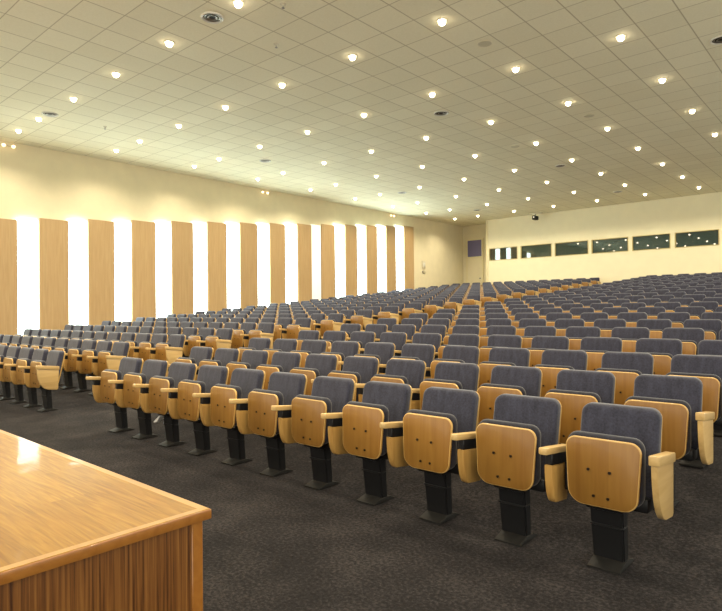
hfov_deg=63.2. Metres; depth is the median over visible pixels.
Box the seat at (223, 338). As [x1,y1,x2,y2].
[196,328,233,357]
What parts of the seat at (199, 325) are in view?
backrest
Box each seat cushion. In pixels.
[6,356,16,363]
[19,358,30,365]
[33,360,45,385]
[70,348,81,354]
[85,349,96,355]
[104,369,121,401]
[127,372,146,406]
[152,376,174,411]
[177,357,195,363]
[181,379,205,418]
[202,359,221,365]
[215,384,241,425]
[229,362,250,368]
[238,347,255,349]
[252,389,283,433]
[259,364,282,371]
[264,349,282,351]
[291,350,311,353]
[293,367,319,376]
[296,394,331,443]
[321,352,344,370]
[330,370,360,401]
[346,401,388,455]
[354,354,380,373]
[355,341,362,353]
[373,374,407,383]
[392,356,419,359]
[406,409,456,469]
[422,378,462,388]
[433,358,464,362]
[479,419,540,485]
[480,361,515,365]
[480,383,525,394]
[527,348,546,349]
[534,364,574,369]
[546,389,600,402]
[567,431,645,506]
[583,350,608,352]
[595,368,641,374]
[625,396,690,455]
[635,352,672,358]
[666,372,721,420]
[681,340,697,354]
[704,330,716,339]
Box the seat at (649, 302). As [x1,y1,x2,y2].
[637,298,660,306]
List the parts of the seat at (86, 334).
backrest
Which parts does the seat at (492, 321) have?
backrest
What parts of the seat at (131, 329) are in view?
backrest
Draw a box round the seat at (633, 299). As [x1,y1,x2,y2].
[624,295,644,302]
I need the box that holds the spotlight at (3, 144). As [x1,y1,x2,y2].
[2,143,15,147]
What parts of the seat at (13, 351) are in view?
foot plate, backrest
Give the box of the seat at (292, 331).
[279,318,311,338]
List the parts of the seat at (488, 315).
backrest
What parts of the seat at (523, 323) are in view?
backrest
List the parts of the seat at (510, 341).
backrest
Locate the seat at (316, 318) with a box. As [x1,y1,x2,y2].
[310,313,325,329]
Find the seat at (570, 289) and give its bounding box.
[567,288,581,291]
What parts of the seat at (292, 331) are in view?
backrest, armrest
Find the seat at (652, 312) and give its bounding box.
[637,307,665,318]
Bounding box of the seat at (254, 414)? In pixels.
[229,372,306,476]
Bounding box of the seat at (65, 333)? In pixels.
[52,330,72,338]
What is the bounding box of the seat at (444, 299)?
[428,297,445,304]
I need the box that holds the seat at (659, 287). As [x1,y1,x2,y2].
[649,285,665,289]
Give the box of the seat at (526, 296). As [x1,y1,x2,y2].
[521,295,538,302]
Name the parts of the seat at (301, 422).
armrest, foot plate, backrest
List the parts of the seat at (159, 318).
backrest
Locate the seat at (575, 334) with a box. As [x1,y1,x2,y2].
[565,326,600,349]
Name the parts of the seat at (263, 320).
backrest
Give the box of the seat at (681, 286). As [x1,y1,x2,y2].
[672,285,689,288]
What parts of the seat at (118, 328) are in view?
backrest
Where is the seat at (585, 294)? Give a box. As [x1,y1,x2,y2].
[580,291,596,296]
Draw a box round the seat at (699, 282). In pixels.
[690,281,705,283]
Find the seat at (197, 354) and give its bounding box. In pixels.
[167,346,213,376]
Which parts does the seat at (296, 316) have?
backrest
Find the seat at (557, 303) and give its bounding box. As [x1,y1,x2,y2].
[554,300,573,307]
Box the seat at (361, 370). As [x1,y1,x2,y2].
[311,356,378,401]
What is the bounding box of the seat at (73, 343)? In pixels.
[55,339,82,388]
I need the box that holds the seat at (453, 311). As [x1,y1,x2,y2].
[431,309,455,319]
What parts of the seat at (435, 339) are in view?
backrest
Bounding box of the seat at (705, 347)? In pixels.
[698,340,721,435]
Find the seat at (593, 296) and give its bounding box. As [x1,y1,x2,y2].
[588,294,605,299]
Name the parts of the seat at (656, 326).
backrest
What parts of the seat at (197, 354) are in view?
backrest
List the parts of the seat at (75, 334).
backrest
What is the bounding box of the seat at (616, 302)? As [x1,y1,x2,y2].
[608,299,630,306]
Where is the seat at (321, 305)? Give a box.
[317,304,327,309]
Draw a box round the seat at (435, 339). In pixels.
[394,333,441,355]
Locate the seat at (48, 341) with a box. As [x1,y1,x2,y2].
[31,337,56,348]
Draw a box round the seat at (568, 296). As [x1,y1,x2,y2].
[565,294,582,299]
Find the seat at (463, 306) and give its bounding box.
[455,305,479,315]
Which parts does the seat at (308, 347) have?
backrest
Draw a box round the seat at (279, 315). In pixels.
[276,314,291,323]
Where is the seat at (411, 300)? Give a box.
[402,298,413,302]
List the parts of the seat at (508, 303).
backrest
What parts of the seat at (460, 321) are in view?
backrest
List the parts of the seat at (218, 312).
backrest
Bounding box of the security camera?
[529,212,542,219]
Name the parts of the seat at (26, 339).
backrest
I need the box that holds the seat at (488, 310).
[480,308,505,320]
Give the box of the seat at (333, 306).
[330,304,341,309]
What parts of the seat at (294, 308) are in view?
backrest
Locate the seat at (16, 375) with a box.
[4,349,49,407]
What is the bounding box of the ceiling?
[0,0,721,226]
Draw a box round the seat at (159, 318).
[155,317,166,322]
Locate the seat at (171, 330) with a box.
[167,327,181,337]
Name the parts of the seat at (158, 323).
backrest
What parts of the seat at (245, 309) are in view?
backrest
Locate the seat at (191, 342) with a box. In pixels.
[183,328,214,355]
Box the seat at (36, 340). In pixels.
[20,337,44,347]
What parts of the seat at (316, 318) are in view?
backrest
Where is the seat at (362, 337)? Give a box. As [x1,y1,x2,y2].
[328,331,375,353]
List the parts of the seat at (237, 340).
backrest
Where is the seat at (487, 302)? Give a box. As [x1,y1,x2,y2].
[480,301,501,310]
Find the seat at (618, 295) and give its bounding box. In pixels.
[612,293,631,298]
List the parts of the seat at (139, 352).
backrest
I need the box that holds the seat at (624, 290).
[615,288,631,292]
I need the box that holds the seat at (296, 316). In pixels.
[293,314,308,323]
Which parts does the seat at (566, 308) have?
backrest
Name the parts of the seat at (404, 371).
armrest, backrest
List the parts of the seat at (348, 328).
backrest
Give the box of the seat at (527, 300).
[524,298,542,305]
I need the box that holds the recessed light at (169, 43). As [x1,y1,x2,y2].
[164,40,174,46]
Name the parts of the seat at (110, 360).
armrest, armrest, backrest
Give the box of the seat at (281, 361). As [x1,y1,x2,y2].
[256,352,301,389]
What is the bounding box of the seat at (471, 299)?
[463,295,481,306]
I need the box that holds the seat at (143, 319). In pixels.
[132,317,145,322]
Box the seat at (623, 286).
[618,285,632,288]
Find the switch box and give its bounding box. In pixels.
[422,261,425,268]
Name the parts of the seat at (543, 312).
backrest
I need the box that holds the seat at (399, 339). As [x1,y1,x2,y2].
[359,332,406,353]
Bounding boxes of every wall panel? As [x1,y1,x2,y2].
[0,218,17,334]
[39,218,68,329]
[88,219,114,325]
[131,220,155,321]
[171,221,193,316]
[207,221,226,312]
[239,222,257,309]
[269,223,285,306]
[297,223,311,302]
[321,224,335,298]
[344,224,357,295]
[365,225,377,294]
[385,225,396,292]
[403,226,413,289]
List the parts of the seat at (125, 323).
backrest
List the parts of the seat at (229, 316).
backrest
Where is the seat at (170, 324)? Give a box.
[167,322,179,331]
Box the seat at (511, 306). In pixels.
[506,304,528,314]
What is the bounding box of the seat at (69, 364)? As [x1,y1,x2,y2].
[63,340,97,391]
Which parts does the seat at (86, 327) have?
backrest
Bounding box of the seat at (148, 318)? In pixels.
[143,317,155,322]
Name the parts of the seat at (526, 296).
backrest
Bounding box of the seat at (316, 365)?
[290,354,337,395]
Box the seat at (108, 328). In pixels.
[96,325,115,331]
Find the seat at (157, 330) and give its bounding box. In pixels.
[150,327,167,341]
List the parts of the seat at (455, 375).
armrest, backrest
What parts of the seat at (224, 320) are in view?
backrest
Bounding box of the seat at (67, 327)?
[62,324,74,330]
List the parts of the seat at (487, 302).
backrest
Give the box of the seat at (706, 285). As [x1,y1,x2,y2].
[696,284,714,287]
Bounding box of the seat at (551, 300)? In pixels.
[548,297,566,303]
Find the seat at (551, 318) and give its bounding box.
[546,313,572,325]
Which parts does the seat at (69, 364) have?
foot plate, backrest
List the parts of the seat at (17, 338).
backrest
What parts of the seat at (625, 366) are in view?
backrest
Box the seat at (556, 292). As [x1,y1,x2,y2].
[554,290,568,294]
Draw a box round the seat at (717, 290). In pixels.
[704,288,721,293]
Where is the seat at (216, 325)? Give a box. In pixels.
[198,322,222,359]
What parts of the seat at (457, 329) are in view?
backrest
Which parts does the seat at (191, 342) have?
backrest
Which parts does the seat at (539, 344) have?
backrest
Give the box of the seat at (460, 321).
[446,318,479,334]
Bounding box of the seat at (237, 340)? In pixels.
[231,322,256,348]
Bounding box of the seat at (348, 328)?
[321,324,361,340]
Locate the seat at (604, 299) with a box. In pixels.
[597,296,616,302]
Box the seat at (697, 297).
[682,294,705,301]
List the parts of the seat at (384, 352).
backrest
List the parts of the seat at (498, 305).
backrest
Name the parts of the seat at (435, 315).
backrest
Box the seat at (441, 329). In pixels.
[406,325,446,342]
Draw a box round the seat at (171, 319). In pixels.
[154,317,177,326]
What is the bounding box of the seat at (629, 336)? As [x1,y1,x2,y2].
[611,327,649,351]
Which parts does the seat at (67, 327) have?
backrest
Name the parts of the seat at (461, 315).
backrest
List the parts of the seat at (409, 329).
backrest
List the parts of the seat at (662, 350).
backrest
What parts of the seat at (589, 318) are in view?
backrest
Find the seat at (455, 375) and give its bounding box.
[410,362,479,409]
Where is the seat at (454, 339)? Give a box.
[434,334,479,358]
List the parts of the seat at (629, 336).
backrest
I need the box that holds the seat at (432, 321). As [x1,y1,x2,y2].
[415,318,449,332]
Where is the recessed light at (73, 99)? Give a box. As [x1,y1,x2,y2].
[69,97,77,101]
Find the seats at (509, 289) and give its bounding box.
[216,272,721,313]
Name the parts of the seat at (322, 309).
backrest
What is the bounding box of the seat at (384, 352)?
[338,342,394,373]
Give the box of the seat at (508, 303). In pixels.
[504,301,523,309]
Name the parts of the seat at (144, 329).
backrest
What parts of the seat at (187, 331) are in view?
backrest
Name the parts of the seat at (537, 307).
backrest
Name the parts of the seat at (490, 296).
backrest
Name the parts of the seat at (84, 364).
backrest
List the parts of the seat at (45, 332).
backrest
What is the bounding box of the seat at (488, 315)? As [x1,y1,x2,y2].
[480,313,508,327]
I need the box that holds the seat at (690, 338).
[662,328,704,354]
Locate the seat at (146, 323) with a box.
[139,321,154,332]
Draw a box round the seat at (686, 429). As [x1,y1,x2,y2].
[624,374,714,508]
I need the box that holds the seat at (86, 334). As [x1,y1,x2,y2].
[73,331,95,339]
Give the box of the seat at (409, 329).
[375,324,415,341]
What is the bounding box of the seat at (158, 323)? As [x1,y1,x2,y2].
[153,321,166,329]
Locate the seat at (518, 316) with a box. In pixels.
[512,313,539,326]
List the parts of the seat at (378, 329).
backrest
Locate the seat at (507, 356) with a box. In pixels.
[478,347,530,387]
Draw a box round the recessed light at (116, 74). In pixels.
[111,72,120,77]
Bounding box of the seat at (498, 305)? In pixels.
[480,304,503,315]
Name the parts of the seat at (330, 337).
backrest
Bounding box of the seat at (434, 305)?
[422,300,443,318]
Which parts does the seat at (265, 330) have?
backrest, armrest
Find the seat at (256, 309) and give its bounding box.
[251,308,264,313]
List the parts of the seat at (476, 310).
backrest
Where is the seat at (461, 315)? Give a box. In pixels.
[450,313,479,326]
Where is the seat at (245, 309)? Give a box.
[239,308,253,313]
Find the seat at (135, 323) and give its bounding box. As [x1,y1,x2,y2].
[128,321,142,326]
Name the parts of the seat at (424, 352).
backrest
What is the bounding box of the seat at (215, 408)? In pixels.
[192,368,265,465]
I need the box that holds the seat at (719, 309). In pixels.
[716,306,721,311]
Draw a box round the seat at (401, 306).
[391,303,404,311]
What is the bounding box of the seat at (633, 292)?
[626,290,643,295]
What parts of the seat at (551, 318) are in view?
backrest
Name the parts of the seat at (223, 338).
armrest, backrest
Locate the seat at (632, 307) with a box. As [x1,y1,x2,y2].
[621,302,645,311]
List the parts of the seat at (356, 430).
armrest, foot plate, backrest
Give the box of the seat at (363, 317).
[344,309,372,329]
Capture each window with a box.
[489,246,517,260]
[520,243,551,258]
[555,240,588,255]
[591,237,628,253]
[632,233,670,250]
[675,229,718,247]
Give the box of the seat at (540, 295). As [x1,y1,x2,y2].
[538,293,553,297]
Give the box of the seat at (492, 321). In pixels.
[479,318,511,335]
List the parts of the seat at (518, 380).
backrest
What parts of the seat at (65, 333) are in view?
backrest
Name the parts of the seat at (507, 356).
backrest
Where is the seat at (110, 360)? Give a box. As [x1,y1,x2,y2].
[87,342,129,375]
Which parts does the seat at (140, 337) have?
backrest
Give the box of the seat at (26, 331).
[14,329,33,335]
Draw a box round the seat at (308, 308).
[305,307,317,313]
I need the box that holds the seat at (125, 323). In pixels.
[116,321,131,326]
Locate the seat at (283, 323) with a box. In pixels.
[273,318,292,341]
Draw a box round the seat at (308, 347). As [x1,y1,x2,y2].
[291,340,326,367]
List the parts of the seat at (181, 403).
armrest, foot plate, backrest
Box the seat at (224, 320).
[207,318,229,327]
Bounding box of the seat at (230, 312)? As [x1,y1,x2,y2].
[222,311,238,317]
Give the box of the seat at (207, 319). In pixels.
[203,317,215,324]
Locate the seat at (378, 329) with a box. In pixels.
[346,324,387,341]
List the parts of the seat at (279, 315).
backrest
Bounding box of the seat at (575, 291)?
[573,290,588,293]
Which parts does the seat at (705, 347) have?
backrest, foot plate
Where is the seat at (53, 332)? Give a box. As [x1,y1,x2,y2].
[41,330,61,337]
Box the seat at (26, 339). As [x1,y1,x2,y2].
[9,336,33,346]
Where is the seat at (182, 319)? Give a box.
[178,317,189,323]
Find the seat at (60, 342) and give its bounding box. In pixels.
[42,338,69,385]
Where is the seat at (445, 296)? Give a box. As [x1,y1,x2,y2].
[436,295,447,301]
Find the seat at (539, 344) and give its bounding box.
[527,336,569,366]
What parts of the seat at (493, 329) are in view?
backrest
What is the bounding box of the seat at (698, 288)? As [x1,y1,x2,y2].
[687,286,705,290]
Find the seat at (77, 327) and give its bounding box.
[71,325,83,330]
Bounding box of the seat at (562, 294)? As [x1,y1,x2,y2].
[559,292,574,296]
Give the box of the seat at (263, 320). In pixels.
[256,318,275,329]
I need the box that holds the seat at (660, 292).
[650,289,669,294]
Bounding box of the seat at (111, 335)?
[97,332,121,340]
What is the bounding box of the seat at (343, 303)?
[339,302,350,306]
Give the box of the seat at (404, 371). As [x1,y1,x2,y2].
[355,359,425,401]
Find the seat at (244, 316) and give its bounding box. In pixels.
[229,314,247,321]
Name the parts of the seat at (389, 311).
backrest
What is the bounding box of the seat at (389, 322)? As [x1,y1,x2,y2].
[361,318,396,331]
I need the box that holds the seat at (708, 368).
[666,354,721,467]
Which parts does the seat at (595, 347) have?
backrest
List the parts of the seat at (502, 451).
armrest, foot plate, backrest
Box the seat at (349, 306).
[344,304,356,309]
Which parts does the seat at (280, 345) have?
backrest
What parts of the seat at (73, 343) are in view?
foot plate, backrest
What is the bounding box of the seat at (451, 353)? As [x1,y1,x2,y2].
[425,345,479,378]
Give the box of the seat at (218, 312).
[210,311,226,316]
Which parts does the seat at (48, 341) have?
backrest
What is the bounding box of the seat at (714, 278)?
[705,277,719,279]
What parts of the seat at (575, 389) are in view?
backrest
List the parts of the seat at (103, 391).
armrest, foot plate, backrest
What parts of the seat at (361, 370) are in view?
backrest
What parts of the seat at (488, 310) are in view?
backrest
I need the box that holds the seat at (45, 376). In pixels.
[18,350,64,411]
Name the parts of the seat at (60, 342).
backrest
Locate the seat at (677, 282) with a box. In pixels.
[669,281,683,284]
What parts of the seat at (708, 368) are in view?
foot plate, backrest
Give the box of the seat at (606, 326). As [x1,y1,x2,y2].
[593,319,626,336]
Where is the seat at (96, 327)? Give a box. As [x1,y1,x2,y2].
[93,325,104,331]
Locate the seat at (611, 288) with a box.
[606,287,621,290]
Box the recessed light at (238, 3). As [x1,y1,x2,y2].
[232,0,243,7]
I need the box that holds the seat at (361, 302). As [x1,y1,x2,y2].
[353,301,364,305]
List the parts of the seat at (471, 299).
backrest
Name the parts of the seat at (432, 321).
backrest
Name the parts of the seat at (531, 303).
backrest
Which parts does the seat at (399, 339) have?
backrest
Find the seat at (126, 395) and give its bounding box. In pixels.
[108,359,168,439]
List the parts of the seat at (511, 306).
backrest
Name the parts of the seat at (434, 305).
backrest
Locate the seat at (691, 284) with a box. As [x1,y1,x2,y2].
[681,282,697,286]
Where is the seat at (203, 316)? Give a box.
[199,314,209,321]
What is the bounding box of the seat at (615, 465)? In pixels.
[539,402,675,574]
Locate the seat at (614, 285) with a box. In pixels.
[610,283,623,286]
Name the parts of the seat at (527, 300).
backrest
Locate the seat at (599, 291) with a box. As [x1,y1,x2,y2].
[594,289,609,293]
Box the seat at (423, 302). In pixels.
[413,300,425,307]
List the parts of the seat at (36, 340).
backrest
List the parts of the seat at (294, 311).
backrest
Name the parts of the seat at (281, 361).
backrest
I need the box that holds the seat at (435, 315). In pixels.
[422,313,452,325]
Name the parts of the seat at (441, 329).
backrest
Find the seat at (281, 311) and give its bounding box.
[276,310,290,318]
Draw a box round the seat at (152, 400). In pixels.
[133,362,196,447]
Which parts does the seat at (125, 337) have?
backrest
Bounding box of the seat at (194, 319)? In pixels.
[190,317,202,326]
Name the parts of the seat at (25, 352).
foot plate, backrest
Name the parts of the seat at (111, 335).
backrest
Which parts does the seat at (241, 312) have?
backrest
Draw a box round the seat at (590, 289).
[586,287,601,291]
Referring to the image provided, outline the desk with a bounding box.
[0,430,210,610]
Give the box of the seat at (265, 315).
[259,314,276,323]
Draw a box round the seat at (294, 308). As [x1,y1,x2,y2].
[291,307,303,314]
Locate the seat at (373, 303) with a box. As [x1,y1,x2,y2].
[367,301,378,305]
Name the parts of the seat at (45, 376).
armrest, foot plate, armrest, backrest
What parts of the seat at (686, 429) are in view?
backrest, armrest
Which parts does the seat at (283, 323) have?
backrest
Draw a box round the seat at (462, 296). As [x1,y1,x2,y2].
[447,295,463,301]
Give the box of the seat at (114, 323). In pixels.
[111,321,121,325]
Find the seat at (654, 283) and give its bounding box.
[648,282,662,285]
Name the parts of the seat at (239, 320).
backrest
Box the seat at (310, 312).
[308,310,320,317]
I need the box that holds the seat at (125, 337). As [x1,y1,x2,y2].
[111,333,135,343]
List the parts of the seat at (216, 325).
backrest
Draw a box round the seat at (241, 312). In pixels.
[234,311,250,317]
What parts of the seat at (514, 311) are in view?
backrest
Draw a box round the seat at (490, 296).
[480,292,497,306]
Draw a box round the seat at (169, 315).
[166,314,176,321]
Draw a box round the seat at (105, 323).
[101,321,111,325]
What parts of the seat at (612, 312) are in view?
backrest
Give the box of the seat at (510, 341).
[479,335,521,363]
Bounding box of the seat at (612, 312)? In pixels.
[602,307,628,318]
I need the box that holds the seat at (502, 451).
[451,394,561,546]
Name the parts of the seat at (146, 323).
backrest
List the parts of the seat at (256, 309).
backrest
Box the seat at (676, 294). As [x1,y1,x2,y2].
[665,292,685,297]
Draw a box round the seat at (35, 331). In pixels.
[23,329,41,335]
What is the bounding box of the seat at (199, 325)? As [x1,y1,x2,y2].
[182,322,207,332]
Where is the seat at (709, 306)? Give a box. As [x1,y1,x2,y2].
[690,301,718,311]
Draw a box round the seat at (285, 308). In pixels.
[277,307,289,314]
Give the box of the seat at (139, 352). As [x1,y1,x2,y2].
[130,334,167,363]
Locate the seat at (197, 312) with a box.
[195,311,204,316]
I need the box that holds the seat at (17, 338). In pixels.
[0,335,23,345]
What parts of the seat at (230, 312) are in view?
backrest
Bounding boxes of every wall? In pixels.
[0,140,462,328]
[463,224,485,282]
[488,192,721,283]
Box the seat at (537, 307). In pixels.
[533,304,554,313]
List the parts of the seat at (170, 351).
armrest, backrest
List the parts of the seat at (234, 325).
backrest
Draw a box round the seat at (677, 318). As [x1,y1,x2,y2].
[657,312,689,327]
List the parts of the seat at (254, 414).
armrest, foot plate, backrest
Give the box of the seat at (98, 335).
[83,331,107,340]
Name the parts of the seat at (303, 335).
backrest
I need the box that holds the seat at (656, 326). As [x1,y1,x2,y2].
[636,319,671,338]
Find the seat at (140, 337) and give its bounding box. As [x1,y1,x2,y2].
[126,333,151,357]
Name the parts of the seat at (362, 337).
backrest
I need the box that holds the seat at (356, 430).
[321,381,411,505]
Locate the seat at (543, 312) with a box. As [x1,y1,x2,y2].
[539,308,562,318]
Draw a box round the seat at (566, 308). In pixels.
[561,303,583,312]
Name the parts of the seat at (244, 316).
backrest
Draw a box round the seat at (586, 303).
[580,299,601,307]
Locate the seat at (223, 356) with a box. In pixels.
[195,348,239,380]
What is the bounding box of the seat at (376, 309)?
[367,306,380,323]
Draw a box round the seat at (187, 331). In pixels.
[167,327,197,357]
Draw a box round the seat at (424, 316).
[409,313,427,324]
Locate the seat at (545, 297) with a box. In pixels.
[543,295,559,300]
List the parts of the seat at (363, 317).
backrest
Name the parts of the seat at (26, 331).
backrest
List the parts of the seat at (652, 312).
backrest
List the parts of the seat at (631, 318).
backrest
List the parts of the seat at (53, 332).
backrest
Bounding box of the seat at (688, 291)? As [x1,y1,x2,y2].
[676,289,696,293]
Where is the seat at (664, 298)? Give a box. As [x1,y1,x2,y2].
[652,295,674,301]
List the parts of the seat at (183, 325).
backrest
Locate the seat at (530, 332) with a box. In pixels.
[521,326,556,347]
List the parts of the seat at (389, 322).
backrest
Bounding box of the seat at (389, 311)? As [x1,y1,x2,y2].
[373,306,398,323]
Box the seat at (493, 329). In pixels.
[479,325,516,348]
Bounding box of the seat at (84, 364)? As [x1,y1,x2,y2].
[71,341,112,394]
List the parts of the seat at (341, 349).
backrest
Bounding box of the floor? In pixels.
[0,339,721,610]
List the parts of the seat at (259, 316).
backrest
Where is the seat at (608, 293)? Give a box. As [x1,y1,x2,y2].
[602,291,619,295]
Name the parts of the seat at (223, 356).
backrest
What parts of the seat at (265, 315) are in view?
backrest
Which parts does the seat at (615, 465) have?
armrest, foot plate, backrest, armrest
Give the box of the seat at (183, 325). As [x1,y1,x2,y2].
[180,322,193,331]
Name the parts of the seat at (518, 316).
backrest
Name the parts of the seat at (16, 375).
foot plate, backrest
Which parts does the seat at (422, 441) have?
armrest, foot plate, backrest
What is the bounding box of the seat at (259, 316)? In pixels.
[244,314,261,321]
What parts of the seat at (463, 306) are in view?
backrest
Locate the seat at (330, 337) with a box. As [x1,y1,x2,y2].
[323,331,346,351]
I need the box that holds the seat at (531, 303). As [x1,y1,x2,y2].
[529,300,548,309]
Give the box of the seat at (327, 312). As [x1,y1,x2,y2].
[324,310,337,318]
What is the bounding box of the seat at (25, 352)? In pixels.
[0,347,34,403]
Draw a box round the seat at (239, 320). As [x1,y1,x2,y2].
[223,318,243,327]
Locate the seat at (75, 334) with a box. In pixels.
[62,331,83,338]
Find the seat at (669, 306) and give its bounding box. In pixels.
[654,302,680,311]
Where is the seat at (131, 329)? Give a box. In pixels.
[120,326,139,333]
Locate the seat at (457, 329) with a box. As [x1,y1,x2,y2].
[441,325,479,344]
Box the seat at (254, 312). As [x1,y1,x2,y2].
[248,310,263,317]
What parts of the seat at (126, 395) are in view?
armrest, foot plate, backrest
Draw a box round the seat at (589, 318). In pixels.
[580,312,608,326]
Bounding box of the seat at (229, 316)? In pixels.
[215,314,234,321]
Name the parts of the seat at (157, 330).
backrest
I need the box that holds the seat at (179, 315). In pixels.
[177,314,186,319]
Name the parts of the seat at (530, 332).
backrest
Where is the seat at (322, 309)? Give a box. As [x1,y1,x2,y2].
[319,307,332,338]
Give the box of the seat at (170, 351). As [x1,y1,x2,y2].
[145,334,185,363]
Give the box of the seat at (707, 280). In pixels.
[698,279,712,281]
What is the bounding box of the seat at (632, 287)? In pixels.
[627,286,643,289]
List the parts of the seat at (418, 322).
backrest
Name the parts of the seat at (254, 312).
backrest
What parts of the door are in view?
glazed panel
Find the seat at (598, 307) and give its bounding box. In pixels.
[590,303,613,312]
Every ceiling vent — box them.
[41,111,58,116]
[201,11,223,23]
[259,159,270,162]
[434,110,448,115]
[555,164,566,166]
[710,35,721,44]
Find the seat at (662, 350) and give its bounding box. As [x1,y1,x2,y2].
[635,338,682,374]
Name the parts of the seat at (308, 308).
backrest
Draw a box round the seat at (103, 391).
[86,357,142,432]
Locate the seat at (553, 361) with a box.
[534,349,587,396]
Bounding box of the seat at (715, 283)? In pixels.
[704,282,721,285]
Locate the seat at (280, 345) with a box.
[263,339,297,364]
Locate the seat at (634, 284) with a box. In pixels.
[628,283,642,285]
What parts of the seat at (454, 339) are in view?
backrest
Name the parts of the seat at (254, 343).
backrest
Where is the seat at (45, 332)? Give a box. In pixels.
[32,329,51,336]
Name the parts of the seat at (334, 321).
backrest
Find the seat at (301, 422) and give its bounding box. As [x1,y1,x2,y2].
[271,376,355,490]
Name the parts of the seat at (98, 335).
backrest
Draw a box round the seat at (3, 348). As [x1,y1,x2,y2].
[0,345,9,395]
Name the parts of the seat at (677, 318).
backrest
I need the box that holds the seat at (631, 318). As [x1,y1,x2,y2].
[617,312,647,326]
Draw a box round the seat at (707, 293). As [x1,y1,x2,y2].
[693,291,715,297]
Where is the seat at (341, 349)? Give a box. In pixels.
[305,341,359,370]
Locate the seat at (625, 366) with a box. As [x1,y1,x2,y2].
[595,352,653,404]
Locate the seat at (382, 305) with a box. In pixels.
[375,303,387,310]
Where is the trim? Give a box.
[486,220,488,281]
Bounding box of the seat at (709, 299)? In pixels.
[703,297,721,305]
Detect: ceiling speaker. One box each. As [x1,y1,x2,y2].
[478,40,491,46]
[584,114,593,117]
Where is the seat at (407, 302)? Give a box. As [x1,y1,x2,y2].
[397,300,409,307]
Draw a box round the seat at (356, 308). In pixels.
[350,306,363,314]
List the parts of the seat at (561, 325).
backrest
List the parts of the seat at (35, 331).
backrest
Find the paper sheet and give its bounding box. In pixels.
[154,415,163,422]
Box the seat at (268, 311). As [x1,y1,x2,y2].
[262,310,276,317]
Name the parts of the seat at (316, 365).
backrest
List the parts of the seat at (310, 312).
backrest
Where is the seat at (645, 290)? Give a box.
[638,288,655,292]
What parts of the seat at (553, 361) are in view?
backrest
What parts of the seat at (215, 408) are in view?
armrest, foot plate, backrest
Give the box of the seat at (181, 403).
[161,365,228,455]
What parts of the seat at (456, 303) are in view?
backrest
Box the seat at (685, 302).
[669,298,693,306]
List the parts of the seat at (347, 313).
backrest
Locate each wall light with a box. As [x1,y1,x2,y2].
[16,219,37,335]
[67,220,87,325]
[113,220,130,321]
[155,221,170,318]
[192,222,206,313]
[225,223,239,310]
[256,223,268,306]
[284,224,296,304]
[310,224,320,300]
[333,225,344,297]
[356,225,365,294]
[377,226,385,291]
[394,226,403,290]
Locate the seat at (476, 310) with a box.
[453,308,479,320]
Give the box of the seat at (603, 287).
[599,285,612,288]
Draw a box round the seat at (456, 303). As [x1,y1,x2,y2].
[443,297,463,312]
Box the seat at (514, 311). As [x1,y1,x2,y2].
[509,308,532,319]
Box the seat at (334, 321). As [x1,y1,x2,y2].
[313,313,343,337]
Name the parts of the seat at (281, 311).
backrest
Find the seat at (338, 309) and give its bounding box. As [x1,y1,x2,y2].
[335,307,347,312]
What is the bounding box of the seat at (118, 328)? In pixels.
[108,326,127,332]
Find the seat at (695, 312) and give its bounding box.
[675,306,705,318]
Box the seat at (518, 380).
[477,365,542,425]
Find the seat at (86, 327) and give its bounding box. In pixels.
[76,325,93,330]
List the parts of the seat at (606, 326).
backrest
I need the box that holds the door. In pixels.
[466,238,483,284]
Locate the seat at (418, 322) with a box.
[387,318,422,331]
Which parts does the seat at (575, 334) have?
backrest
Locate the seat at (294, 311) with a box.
[292,310,305,318]
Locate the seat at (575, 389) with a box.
[545,369,615,490]
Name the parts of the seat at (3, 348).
backrest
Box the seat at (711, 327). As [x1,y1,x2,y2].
[683,319,721,339]
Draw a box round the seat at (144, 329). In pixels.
[136,326,152,334]
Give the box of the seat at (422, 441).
[380,387,479,524]
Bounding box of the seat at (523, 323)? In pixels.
[516,319,546,335]
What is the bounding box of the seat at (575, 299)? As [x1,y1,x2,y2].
[572,297,590,302]
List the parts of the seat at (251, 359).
backrest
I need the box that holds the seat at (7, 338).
[0,335,13,343]
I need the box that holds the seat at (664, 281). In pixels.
[657,280,671,283]
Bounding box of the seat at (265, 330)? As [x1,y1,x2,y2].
[240,323,274,348]
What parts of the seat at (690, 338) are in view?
backrest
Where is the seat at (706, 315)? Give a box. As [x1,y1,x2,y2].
[701,312,721,320]
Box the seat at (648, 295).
[638,292,657,298]
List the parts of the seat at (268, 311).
backrest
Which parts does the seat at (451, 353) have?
backrest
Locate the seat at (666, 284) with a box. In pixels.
[659,283,675,286]
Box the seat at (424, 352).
[379,344,434,374]
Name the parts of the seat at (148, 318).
backrest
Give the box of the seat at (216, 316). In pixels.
[211,314,221,319]
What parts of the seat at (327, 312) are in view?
backrest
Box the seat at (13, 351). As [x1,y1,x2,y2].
[0,346,21,400]
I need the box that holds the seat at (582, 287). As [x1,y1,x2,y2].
[580,286,593,289]
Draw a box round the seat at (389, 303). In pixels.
[382,301,393,305]
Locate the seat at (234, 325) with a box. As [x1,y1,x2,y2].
[215,322,239,335]
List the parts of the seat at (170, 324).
backrest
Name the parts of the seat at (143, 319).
backrest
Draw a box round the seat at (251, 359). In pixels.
[226,350,268,384]
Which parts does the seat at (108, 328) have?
backrest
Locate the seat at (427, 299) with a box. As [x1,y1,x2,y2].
[417,298,429,304]
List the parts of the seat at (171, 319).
backrest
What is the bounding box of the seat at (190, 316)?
[188,314,197,319]
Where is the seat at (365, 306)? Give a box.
[359,304,371,309]
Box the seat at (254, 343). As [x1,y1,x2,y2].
[238,338,270,361]
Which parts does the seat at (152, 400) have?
armrest, foot plate, backrest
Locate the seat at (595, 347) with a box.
[580,337,622,370]
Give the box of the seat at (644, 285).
[638,284,653,287]
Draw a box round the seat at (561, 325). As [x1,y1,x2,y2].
[554,319,584,335]
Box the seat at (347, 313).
[340,310,354,323]
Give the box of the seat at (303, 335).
[296,330,319,349]

